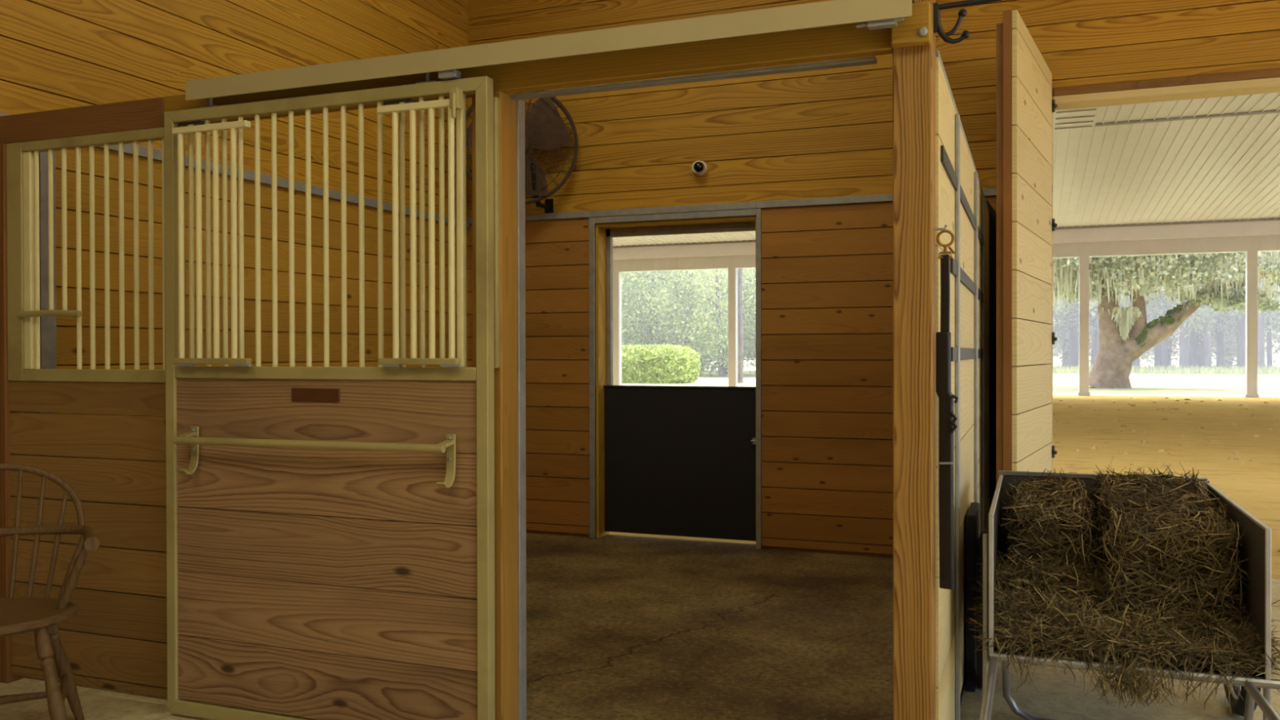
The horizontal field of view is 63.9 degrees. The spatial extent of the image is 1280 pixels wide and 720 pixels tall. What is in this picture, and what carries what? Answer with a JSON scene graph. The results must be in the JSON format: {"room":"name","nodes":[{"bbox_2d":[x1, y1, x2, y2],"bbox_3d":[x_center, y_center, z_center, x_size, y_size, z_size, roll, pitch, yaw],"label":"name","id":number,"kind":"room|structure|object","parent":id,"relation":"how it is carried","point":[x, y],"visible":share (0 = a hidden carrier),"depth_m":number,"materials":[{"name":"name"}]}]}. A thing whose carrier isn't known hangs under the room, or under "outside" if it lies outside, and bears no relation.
{"room":"farm building","nodes":[
{"label":"farm building","id":0,"kind":"room"},
{"bbox_2d":[0,0,471,461],"bbox_3d":[-1.886,-0.859,5.692,0.120,4.150,3.740,0,0,21],"label":"wall","id":1,"kind":"structure","parent":0,"point":[55,54],"depth_m":5.21,"materials":[{"name":"brown wood"}]},
{"bbox_2d":[33,151,57,455],"bbox_3d":[-2.395,0.163,4.128,0.049,2.130,0.070,0,0,21],"label":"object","id":2,"kind":"object","parent":1,"relation":"attached to","point":[47,323],"visible":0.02,"depth_m":4.10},
{"bbox_2d":[0,112,469,228],"bbox_3d":[-1.848,-0.943,5.602,0.016,0.050,3.549,0,0,21],"label":"trim","id":3,"kind":"structure","parent":1,"relation":"attached to","point":[248,175],"depth_m":5.45,"materials":[{"name":"metal"}]},
{"bbox_2d":[0,395,1279,719],"bbox_3d":[2.432,1.227,13.322,85.000,0.140,38.600,0,0,21],"label":"floor","id":4,"kind":"structure","parent":0,"point":[619,627],"depth_m":4.75,"materials":[{"name":"soil"}]},
{"bbox_2d":[0,143,23,683],"bbox_3d":[-2.459,0.204,3.944,0.143,2.050,0.070,0,0,21],"label":"timber post","id":5,"kind":"object","parent":4,"relation":"on","point":[6,676],"visible":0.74,"depth_m":3.89,"materials":[{"name":"brown wood"}]},
{"bbox_2d":[0,97,164,143],"bbox_3d":[-2.081,-0.874,3.791,0.878,0.107,0.050,0,0,21],"label":"header beam","id":6,"kind":"structure","parent":5,"relation":"on","point":[145,113],"depth_m":3.75,"materials":[{"name":"brown wood"}]},
{"bbox_2d":[6,127,186,697],"bbox_3d":[-2.007,0.188,3.755,0.837,2.018,0.060,0,0,21],"label":"panel","id":7,"kind":"object","parent":5,"relation":"attached to","point":[117,637],"visible":0.77,"depth_m":3.75,"materials":[{"name":"beige paint"}]},
{"bbox_2d":[0,463,99,719],"bbox_3d":[-2.029,0.791,3.169,0.662,0.893,0.541,0,0,-23],"label":"chair","id":8,"kind":"object","parent":4,"relation":"on","point":[41,615],"visible":1,"depth_m":3.31,"materials":[{"name":"brown wood"}]},
{"bbox_2d":[471,90,526,719],"bbox_3d":[-0.445,0.203,3.213,0.108,2.053,0.172,0,0,21],"label":"timber post","id":9,"kind":"object","parent":4,"relation":"on","point":[508,113],"visible":0.7,"depth_m":3.18,"materials":[{"name":"wood"}]},
{"bbox_2d":[163,0,931,126],"bbox_3d":[-0.451,-0.869,3.163,2.611,0.115,0.135,0,0,21],"label":"header beam","id":10,"kind":"structure","parent":9,"relation":"on","point":[838,42],"depth_m":2.95,"materials":[{"name":"wood"}]},
{"bbox_2d":[185,0,915,100],"bbox_3d":[-0.403,-0.896,3.069,2.376,0.082,0.095,0,0,21],"label":"door track","id":11,"kind":"object","parent":10,"relation":"attached to","point":[879,14],"visible":0.99,"depth_m":2.94,"materials":[{"name":"metal"}]},
{"bbox_2d":[164,72,495,719],"bbox_3d":[-1.050,0.157,3.288,1.259,2.107,0.112,0,0,21],"label":"door","id":12,"kind":"structure","parent":11,"relation":"hanging from","point":[331,535],"depth_m":3.30,"materials":[{"name":"beige paint"}]},
{"bbox_2d":[613,271,622,385],"bbox_3d":[-0.786,-0.985,35.029,0.320,4.050,0.300,0,0,21],"label":"post","id":13,"kind":"object","parent":4,"relation":"on","point":[617,276],"visible":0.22,"depth_m":34.92,"materials":[{"name":"white wood"}]},
{"bbox_2d":[728,267,737,386],"bbox_3d":[3.042,-0.983,33.561,0.320,4.050,0.300,0,0,21],"label":"post","id":14,"kind":"object","parent":4,"relation":"on","point":[732,272],"visible":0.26,"depth_m":33.45,"materials":[{"name":"white wood"}]},
{"bbox_2d":[893,0,935,719],"bbox_3d":[0.733,-0.845,2.741,0.101,4.150,0.105,0,0,21],"label":"timber post","id":15,"kind":"object","parent":4,"relation":"on","point":[913,67],"visible":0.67,"depth_m":2.70,"materials":[{"name":"brown wood"}]},
{"bbox_2d":[933,224,947,230],"bbox_3d":[0.799,-0.351,2.724,0.035,0.016,0.007,0,0,21],"label":"hook","id":16,"kind":"object","parent":15,"relation":"attached to","point":[945,225],"visible":1,"depth_m":2.72,"materials":[{"name":"metal"}]},
{"bbox_2d":[933,0,1001,44],"bbox_3d":[0.856,-0.888,2.686,0.170,0.114,0.024,0,0,21],"label":"hook","id":17,"kind":"object","parent":15,"relation":"attached to","point":[937,27],"visible":1,"depth_m":2.69,"materials":[{"name":"black metal"}]},
{"bbox_2d":[935,48,989,719],"bbox_3d":[1.396,0.183,4.410,0.100,2.070,3.471,0,0,21],"label":"wall","id":18,"kind":"structure","parent":4,"relation":"on","point":[961,204],"depth_m":3.61,"materials":[{"name":"beige wood"}]},
{"bbox_2d":[965,502,979,692],"bbox_3d":[1.277,0.895,3.935,0.036,0.652,0.350,0,0,21],"label":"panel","id":19,"kind":"object","parent":4,"relation":"on","point":[972,516],"visible":0.87,"depth_m":3.77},
{"bbox_2d":[1077,256,1089,395],"bbox_3d":[12.893,-0.979,29.782,0.320,4.050,0.300,0,0,21],"label":"post","id":20,"kind":"object","parent":4,"relation":"on","point":[1083,260],"visible":0.84,"depth_m":29.66,"materials":[{"name":"white wood"}]},
{"bbox_2d":[975,470,1279,719],"bbox_3d":[1.452,0.836,3.084,0.888,0.782,1.912,0,0,21],"label":"cart","id":21,"kind":"object","parent":4,"relation":"on","point":[1256,541],"visible":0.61,"depth_m":3.08,"materials":[{"name":"grey metal"}]},
{"bbox_2d":[997,466,1106,572],"bbox_3d":[1.492,0.677,3.722,0.388,0.532,0.734,0,0,21],"label":"hay bale","id":22,"kind":"object","parent":21,"relation":"in","point":[1050,516],"visible":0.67,"depth_m":3.48},
{"bbox_2d":[964,540,1279,712],"bbox_3d":[1.505,0.812,3.235,0.910,0.368,0.759,0,0,21],"label":"hay","id":23,"kind":"object","parent":21,"relation":"in","point":[1056,614],"visible":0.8,"depth_m":3.03},
{"bbox_2d":[1083,457,1249,624],"bbox_3d":[1.764,0.649,3.492,0.516,0.570,0.956,0,0,21],"label":"hay bale","id":24,"kind":"object","parent":21,"relation":"in","point":[1162,536],"visible":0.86,"depth_m":3.16},
{"bbox_2d":[1053,397,1279,552],"bbox_3d":[11.177,1.105,16.063,41.182,0.047,24.033,0,0,21],"label":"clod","id":25,"kind":"object","parent":4,"relation":"on","point":[1093,446],"visible":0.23,"depth_m":15.21,"materials":[{"name":"brown soil"}]},
{"bbox_2d":[1244,250,1258,397],"bbox_3d":[16.851,-0.977,28.264,0.320,4.050,0.300,0,0,21],"label":"post","id":26,"kind":"object","parent":4,"relation":"on","point":[1251,257],"visible":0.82,"depth_m":28.15,"materials":[{"name":"white wood"}]},
{"bbox_2d":[467,0,1279,557],"bbox_3d":[0.436,-1.645,6.718,76.000,5.700,0.150,0,0,21],"label":"wall","id":27,"kind":"structure","parent":0,"point":[828,132],"depth_m":6.43,"materials":[{"name":"brown wood"}]},
{"bbox_2d":[466,89,578,213],"bbox_3d":[-0.814,-1.412,6.846,0.788,0.837,0.298,0,0,-18],"label":"wall fan","id":28,"kind":"object","parent":27,"relation":"attached to","point":[545,130],"visible":0.4,"depth_m":6.82,"materials":[{"name":"brown metal"}]},
{"bbox_2d":[588,208,761,549],"bbox_3d":[0.248,0.120,6.821,1.192,2.168,0.207,0,0,21],"label":"door","id":29,"kind":"structure","parent":27,"relation":"in","point":[666,460],"depth_m":6.85,"materials":[{"name":"wood"}]},
{"bbox_2d":[691,160,707,176],"bbox_3d":[0.377,-1.240,6.611,0.100,0.100,0.099,0,0,21],"label":"security camera","id":30,"kind":"object","parent":27,"relation":"attached to","point":[700,168],"visible":1,"depth_m":6.59,"materials":[{"name":"white plastic"}]},
{"bbox_2d":[467,185,1053,224],"bbox_3d":[0.577,-0.985,6.580,3.844,0.044,0.016,0,0,21],"label":"trim","id":31,"kind":"structure","parent":27,"relation":"attached to","point":[987,192],"depth_m":6.59,"materials":[{"name":"metal"}]},
{"bbox_2d":[995,9,1057,486],"bbox_3d":[2.031,-0.243,5.350,0.098,2.786,1.269,0,0,30],"label":"plank door","id":32,"kind":"structure","parent":27,"relation":"in","point":[1025,105],"depth_m":4.93,"materials":[{"name":"wood"}]},
{"bbox_2d":[1047,76,1279,472],"bbox_3d":[4.153,-0.154,5.305,3.846,2.720,0.177,0,0,21],"label":"trim","id":33,"kind":"structure","parent":27,"relation":"attached to","point":[1270,85],"depth_m":5.73,"materials":[{"name":"brown wood"}]},
{"bbox_2d":[1053,68,1279,96],"bbox_3d":[4.142,-1.536,5.206,3.796,0.045,0.020,0,0,21],"label":"trim","id":34,"kind":"structure","parent":27,"relation":"attached to","point":[1273,73],"depth_m":5.67,"materials":[{"name":"brown wood"}]},
{"bbox_2d":[613,92,1279,246],"bbox_3d":[5.112,-4.189,18.905,76.000,0.893,25.980,0,0,21],"label":"ceiling","id":35,"kind":"structure","parent":0,"point":[1223,168],"depth_m":22.08,"materials":[{"name":"white wood"}]},
{"bbox_2d":[613,220,1279,259],"bbox_3d":[9.667,-3.627,30.780,76.000,0.447,0.250,0,0,21],"label":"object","id":36,"kind":"structure","parent":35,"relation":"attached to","point":[1268,227],"depth_m":29.24,"materials":[{"name":"beige wood"}]},
{"bbox_2d":[613,235,1279,272],"bbox_3d":[9.745,-3.200,30.984,76.000,0.410,0.320,0,0,21],"label":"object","id":37,"kind":"structure","parent":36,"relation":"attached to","point":[1265,242],"depth_m":29.42,"materials":[{"name":"white wood"}]},
{"bbox_2d":[613,109,1279,248],"bbox_3d":[7.532,-4.056,25.215,76.000,0.633,11.655,0,0,21],"label":"trim","id":38,"kind":"structure","parent":35,"relation":"attached to","point":[1265,112],"depth_m":28.17,"materials":[{"name":"wood"}]},
{"bbox_2d":[1053,106,1099,129],"bbox_3d":[7.560,-4.215,17.848,0.730,0.060,1.600,0,0,21],"label":"ceiling vent","id":39,"kind":"object","parent":35,"relation":"in","point":[1083,117],"visible":0.89,"depth_m":17.79,"materials":[{"name":"white metal"}]},
{"bbox_2d":[935,229,958,589],"bbox_3d":[0.814,0.131,2.715,0.061,0.954,0.033,0,0,40],"label":"lead rope","id":40,"kind":"object","parent":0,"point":[947,418],"visible":1,"depth_m":2.72,"materials":[{"name":"black fabric"}]},
{"label":"outside","id":41,"kind":"structure","parent":0,"visible":0},
{"bbox_2d":[622,356,1279,397],"bbox_3d":[59.563,0.185,155.273,300.000,0.130,267.400,0,0,21],"label":"lawn","id":42,"kind":"structure","parent":41,"point":[1197,384],"depth_m":41.55,"materials":[{"name":"plant"}]},
{"bbox_2d":[622,272,646,345],"bbox_3d":[-2.888,-3.639,59.538,7.304,11.065,8.132,0,0,-11],"label":"tree","id":43,"kind":"object","parent":42,"relation":"on","point":[623,273],"visible":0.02,"depth_m":58.93,"materials":[{"name":"green plant"}]},
{"bbox_2d":[622,271,666,363],"bbox_3d":[-2.139,-2.839,57.260,6.458,8.908,6.761,0,0,-15],"label":"tree","id":44,"kind":"object","parent":42,"relation":"on","point":[630,291],"visible":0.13,"depth_m":55.89,"materials":[{"name":"green plant"}]},
{"bbox_2d":[624,273,670,373],"bbox_3d":[-1.487,-2.892,64.378,7.515,10.714,7.675,0,1,-42],"label":"tree","id":45,"kind":"object","parent":42,"relation":"on","point":[648,335],"visible":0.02,"depth_m":62.95,"materials":[{"name":"green plant"}]},
{"bbox_2d":[622,271,684,373],"bbox_3d":[-0.214,-4.323,63.468,8.362,12.668,9.310,0,0,7],"label":"tree","id":46,"kind":"object","parent":42,"relation":"on","point":[666,271],"visible":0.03,"depth_m":62.99,"materials":[{"name":"green plant"}]},
{"bbox_2d":[622,343,701,383],"bbox_3d":[0.450,0.166,44.067,4.219,1.792,2.853,0,0,21],"label":"hedge","id":47,"kind":"object","parent":42,"relation":"on","point":[686,366],"visible":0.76,"depth_m":42.96,"materials":[{"name":"green plant"}]},
{"bbox_2d":[622,269,722,375],"bbox_3d":[0.664,-3.034,57.724,8.049,11.236,7.882,0,0,-1],"label":"tree","id":48,"kind":"object","parent":42,"relation":"on","point":[643,275],"visible":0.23,"depth_m":55.86,"materials":[{"name":"green plant"}]},
{"bbox_2d":[644,272,708,373],"bbox_3d":[2.474,-2.207,64.016,5.266,7.264,5.513,0,0,29],"label":"tree","id":49,"kind":"object","parent":42,"relation":"on","point":[698,273],"visible":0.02,"depth_m":63.21,"materials":[{"name":"green plant"}]},
{"bbox_2d":[626,268,755,376],"bbox_3d":[2.800,-3.637,56.490,7.313,11.079,8.142,0,0,0],"label":"tree","id":50,"kind":"object","parent":42,"relation":"on","point":[667,329],"visible":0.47,"depth_m":55.00,"materials":[{"name":"green plant"}]},
{"bbox_2d":[661,269,755,376],"bbox_3d":[4.316,-2.166,55.233,5.289,7.296,5.537,0,0,-33],"label":"tree","id":51,"kind":"object","parent":42,"relation":"on","point":[721,347],"visible":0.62,"depth_m":54.73,"materials":[{"name":"green plant"}]},
{"bbox_2d":[662,268,755,374],"bbox_3d":[4.882,-2.836,61.597,7.570,10.567,7.412,0,0,38],"label":"tree","id":52,"kind":"object","parent":42,"relation":"on","point":[747,350],"visible":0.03,"depth_m":61.20,"materials":[{"name":"green plant"}]},
{"bbox_2d":[695,269,755,371],"bbox_3d":[6.183,-3.977,70.977,7.698,11.663,8.571,0,0,-28],"label":"tree","id":53,"kind":"object","parent":42,"relation":"on","point":[745,269],"visible":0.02,"depth_m":71.11,"materials":[{"name":"green plant"}]},
{"bbox_2d":[703,267,755,363],"bbox_3d":[7.472,-2.586,56.713,7.110,9.924,6.961,0,0,35],"label":"tree","id":54,"kind":"object","parent":42,"relation":"on","point":[747,272],"visible":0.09,"depth_m":55.78,"materials":[{"name":"green plant"}]},
{"bbox_2d":[708,269,755,373],"bbox_3d":[7.456,-3.712,61.449,8.201,11.160,7.366,0,0,-26],"label":"tree","id":55,"kind":"object","parent":42,"relation":"on","point":[726,269],"visible":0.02,"depth_m":62.59,"materials":[{"name":"green plant"}]},
{"bbox_2d":[737,268,743,382],"bbox_3d":[3.941,-3.673,43.080,3.947,9.670,3.113,0,0,21],"label":"slim tree","id":56,"kind":"object","parent":42,"relation":"on","point":[740,341],"visible":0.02,"depth_m":43.25,"materials":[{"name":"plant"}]},
{"bbox_2d":[742,268,755,340],"bbox_3d":[8.811,-3.671,54.249,8.208,11.169,7.373,0,0,-19],"label":"tree","id":57,"kind":"object","parent":42,"relation":"on","point":[751,296],"visible":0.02,"depth_m":54.00,"materials":[{"name":"green plant"}]},
{"bbox_2d":[1053,303,1063,331],"bbox_3d":[29.309,-3.830,74.248,6.691,9.603,6.328,0,0,-17],"label":"tree","id":58,"kind":"object","parent":42,"relation":"on","point":[1055,316],"visible":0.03,"depth_m":73.58,"materials":[{"name":"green plant"}]},
{"bbox_2d":[1053,315,1068,364],"bbox_3d":[33.024,-3.100,85.237,6.869,8.916,7.318,0,0,1],"label":"tree","id":59,"kind":"object","parent":42,"relation":"on","point":[1057,351],"visible":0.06,"depth_m":84.41,"materials":[{"name":"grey plant"}]},
{"bbox_2d":[1053,315,1093,368],"bbox_3d":[34.886,-3.617,84.237,8.653,12.204,9.544,0,1,-41],"label":"tree","id":60,"kind":"object","parent":42,"relation":"on","point":[1064,357],"visible":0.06,"depth_m":83.22,"materials":[{"name":"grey plant"}]},
{"bbox_2d":[1053,298,1097,368],"bbox_3d":[30.495,-5.036,73.195,7.479,12.071,8.414,0,0,-13],"label":"tree","id":61,"kind":"object","parent":42,"relation":"on","point":[1074,325],"visible":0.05,"depth_m":72.33,"materials":[{"name":"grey plant"}]},
{"bbox_2d":[1057,314,1093,368],"bbox_3d":[32.451,-5.842,78.708,9.537,13.681,8.477,0,1,42],"label":"tree","id":62,"kind":"object","parent":42,"relation":"on","point":[1069,331],"visible":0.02,"depth_m":78.30,"materials":[{"name":"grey plant"}]},
{"bbox_2d":[1053,280,1097,320],"bbox_3d":[26.755,-3.884,67.716,6.595,9.821,5.877,0,0,33],"label":"tree","id":63,"kind":"object","parent":42,"relation":"on","point":[1056,307],"visible":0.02,"depth_m":67.20,"materials":[{"name":"green plant"}]},
{"bbox_2d":[1062,293,1097,358],"bbox_3d":[32.284,-3.501,72.999,6.525,8.966,5.576,0,0,35],"label":"tree","id":64,"kind":"object","parent":42,"relation":"on","point":[1095,324],"visible":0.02,"depth_m":72.65,"materials":[{"name":"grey plant"}]},
{"bbox_2d":[1088,319,1094,365],"bbox_3d":[34.273,-3.526,77.740,5.562,8.943,6.509,0,0,30],"label":"tree","id":65,"kind":"object","parent":42,"relation":"on","point":[1092,331],"visible":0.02,"depth_m":77.84,"materials":[{"name":"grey plant"}]},
{"bbox_2d":[1053,318,1150,365],"bbox_3d":[38.427,-6.307,86.473,11.554,16.971,12.379,0,0,27],"label":"tree","id":66,"kind":"object","parent":42,"relation":"on","point":[1060,318],"visible":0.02,"depth_m":85.60,"materials":[{"name":"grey plant"}]},
{"bbox_2d":[1062,272,1166,354],"bbox_3d":[29.607,-5.659,67.457,8.481,13.466,9.542,0,1,-41],"label":"tree","id":67,"kind":"object","parent":42,"relation":"on","point":[1122,300],"visible":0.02,"depth_m":66.03,"materials":[{"name":"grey plant"}]},
{"bbox_2d":[1088,301,1152,332],"bbox_3d":[32.890,-3.716,71.647,6.182,9.382,6.537,0,0,29],"label":"tree","id":68,"kind":"object","parent":42,"relation":"on","point":[1090,314],"visible":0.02,"depth_m":72.03,"materials":[{"name":"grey plant"}]},
{"bbox_2d":[1093,275,1162,369],"bbox_3d":[32.658,-3.904,67.400,6.611,9.905,6.335,0,0,-2],"label":"tree","id":69,"kind":"object","parent":42,"relation":"on","point":[1136,362],"visible":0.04,"depth_m":66.84,"materials":[{"name":"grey plant"}]},
{"bbox_2d":[1088,317,1179,367],"bbox_3d":[40.385,-4.636,84.556,10.319,12.572,9.686,0,0,-37],"label":"tree","id":70,"kind":"object","parent":42,"relation":"on","point":[1144,356],"visible":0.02,"depth_m":84.54,"materials":[{"name":"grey plant"}]},
{"bbox_2d":[1125,285,1180,368],"bbox_3d":[34.317,-3.948,67.177,5.943,9.931,6.669,0,0,37],"label":"tree","id":71,"kind":"object","parent":42,"relation":"on","point":[1163,344],"visible":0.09,"depth_m":67.18,"materials":[{"name":"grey plant"}]},
{"bbox_2d":[1146,309,1177,334],"bbox_3d":[38.745,-5.407,76.342,7.913,12.772,8.903,0,0,36],"label":"tree","id":72,"kind":"object","parent":42,"relation":"on","point":[1173,333],"visible":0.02,"depth_m":76.43,"materials":[{"name":"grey plant"}]},
{"bbox_2d":[1053,251,1279,388],"bbox_3d":[18.055,-3.046,35.870,13.582,8.728,10.196,0,0,26],"label":"oak tree","id":73,"kind":"object","parent":42,"relation":"on","point":[1125,335],"visible":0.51,"depth_m":35.55,"materials":[{"name":"green plant"}]},
{"bbox_2d":[1053,363,1279,374],"bbox_3d":[36.648,0.509,62.000,36.362,0.550,10.436,0,0,21],"label":"grass","id":74,"kind":"structure","parent":42,"relation":"on","point":[1270,370],"depth_m":60.27,"materials":[{"name":"plant"}]},
{"bbox_2d":[1154,301,1191,367],"bbox_3d":[35.043,-6.157,70.857,10.067,14.442,8.948,0,0,40],"label":"tree","id":75,"kind":"object","parent":42,"relation":"on","point":[1157,348],"visible":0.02,"depth_m":70.33,"materials":[{"name":"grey plant"}]},
{"bbox_2d":[1143,311,1216,367],"bbox_3d":[41.662,-3.437,80.640,8.306,11.714,9.161,0,0,27],"label":"tree","id":76,"kind":"object","parent":42,"relation":"on","point":[1169,342],"visible":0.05,"depth_m":79.68,"materials":[{"name":"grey plant"}]},
{"bbox_2d":[1140,275,1237,368],"bbox_3d":[34.068,-4.365,65.486,7.619,10.752,6.772,0,1,41],"label":"tree","id":77,"kind":"object","parent":42,"relation":"on","point":[1184,327],"visible":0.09,"depth_m":64.99,"materials":[{"name":"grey plant"}]},
{"bbox_2d":[1187,315,1201,367],"bbox_3d":[41.513,-3.624,76.169,6.654,9.143,5.686,0,0,-18],"label":"tree","id":78,"kind":"object","parent":42,"relation":"on","point":[1196,333],"visible":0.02,"depth_m":76.08,"materials":[{"name":"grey plant"}]},
{"bbox_2d":[1160,252,1245,368],"bbox_3d":[35.379,-3.827,64.168,6.523,9.772,6.250,0,0,22],"label":"tree","id":79,"kind":"object","parent":42,"relation":"on","point":[1207,353],"visible":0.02,"depth_m":64.24,"materials":[{"name":"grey plant"}]},
{"bbox_2d":[1197,315,1225,367],"bbox_3d":[42.471,-4.777,75.440,7.602,11.537,8.039,0,0,-5],"label":"tree","id":80,"kind":"object","parent":42,"relation":"on","point":[1220,336],"visible":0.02,"depth_m":75.25,"materials":[{"name":"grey plant"}]},
{"bbox_2d":[1187,306,1236,367],"bbox_3d":[37.162,-3.809,68.792,6.009,9.662,7.032,0,0,-22],"label":"tree","id":81,"kind":"object","parent":42,"relation":"on","point":[1192,335],"visible":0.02,"depth_m":68.97,"materials":[{"name":"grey plant"}]},
{"bbox_2d":[1195,310,1231,367],"bbox_3d":[38.503,-4.092,70.000,6.706,10.178,7.092,0,1,-42],"label":"tree","id":82,"kind":"object","parent":42,"relation":"on","point":[1202,323],"visible":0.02,"depth_m":70.05,"materials":[{"name":"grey plant"}]},
{"bbox_2d":[1149,315,1277,367],"bbox_3d":[43.572,-6.703,79.447,12.276,18.032,13.152,0,0,-20],"label":"tree","id":83,"kind":"object","parent":42,"relation":"on","point":[1228,358],"visible":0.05,"depth_m":79.20,"materials":[{"name":"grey plant"}]},
{"bbox_2d":[1175,314,1279,366],"bbox_3d":[47.277,-3.592,82.794,7.751,10.061,8.258,0,0,21],"label":"tree","id":84,"kind":"object","parent":42,"relation":"on","point":[1228,349],"visible":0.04,"depth_m":82.27,"materials":[{"name":"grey plant"}]},
{"bbox_2d":[1210,252,1267,366],"bbox_3d":[41.234,-4.320,69.348,7.369,10.571,6.550,0,0,9],"label":"tree","id":85,"kind":"object","parent":42,"relation":"on","point":[1219,317],"visible":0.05,"depth_m":69.49,"materials":[{"name":"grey plant"}]},
{"bbox_2d":[1217,253,1279,368],"bbox_3d":[38.379,-4.566,65.431,7.552,11.246,6.730,0,0,-24],"label":"tree","id":86,"kind":"object","parent":42,"relation":"on","point":[1242,317],"visible":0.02,"depth_m":65.44,"materials":[{"name":"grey plant"}]},
{"bbox_2d":[1222,250,1279,366],"bbox_3d":[38.367,-4.843,63.845,8.333,11.760,7.407,0,0,-33],"label":"tree","id":87,"kind":"object","parent":42,"relation":"on","point":[1260,320],"visible":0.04,"depth_m":64.11,"materials":[{"name":"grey plant"}]},
{"bbox_2d":[1224,328,1279,365],"bbox_3d":[50.397,-4.080,82.952,10.531,13.467,9.549,0,0,15],"label":"tree","id":88,"kind":"object","parent":42,"relation":"on","point":[1225,328],"visible":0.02,"depth_m":83.21,"materials":[{"name":"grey plant"}]},
{"bbox_2d":[1232,313,1279,352],"bbox_3d":[44.396,-4.561,73.552,7.672,11.007,6.820,0,0,-38],"label":"tree","id":89,"kind":"object","parent":42,"relation":"on","point":[1273,335],"visible":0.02,"depth_m":73.88,"materials":[{"name":"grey plant"}]},
{"bbox_2d":[1233,311,1279,367],"bbox_3d":[42.610,-3.132,69.780,5.086,8.178,5.952,0,1,-42],"label":"tree","id":90,"kind":"object","parent":42,"relation":"on","point":[1269,360],"visible":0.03,"depth_m":69.42,"materials":[{"name":"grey plant"}]},
{"bbox_2d":[1260,260,1279,338],"bbox_3d":[40.538,-3.095,64.109,5.466,8.189,5.238,0,1,-43],"label":"tree","id":91,"kind":"object","parent":42,"relation":"on","point":[1277,289],"visible":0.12,"depth_m":64.24,"materials":[{"name":"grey plant"}]},
{"bbox_2d":[1263,324,1279,366],"bbox_3d":[50.884,-6.230,78.314,12.291,16.851,11.472,0,0,-14],"label":"tree","id":92,"kind":"object","parent":42,"relation":"on","point":[1276,335],"visible":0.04,"depth_m":79.83,"materials":[{"name":"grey plant"}]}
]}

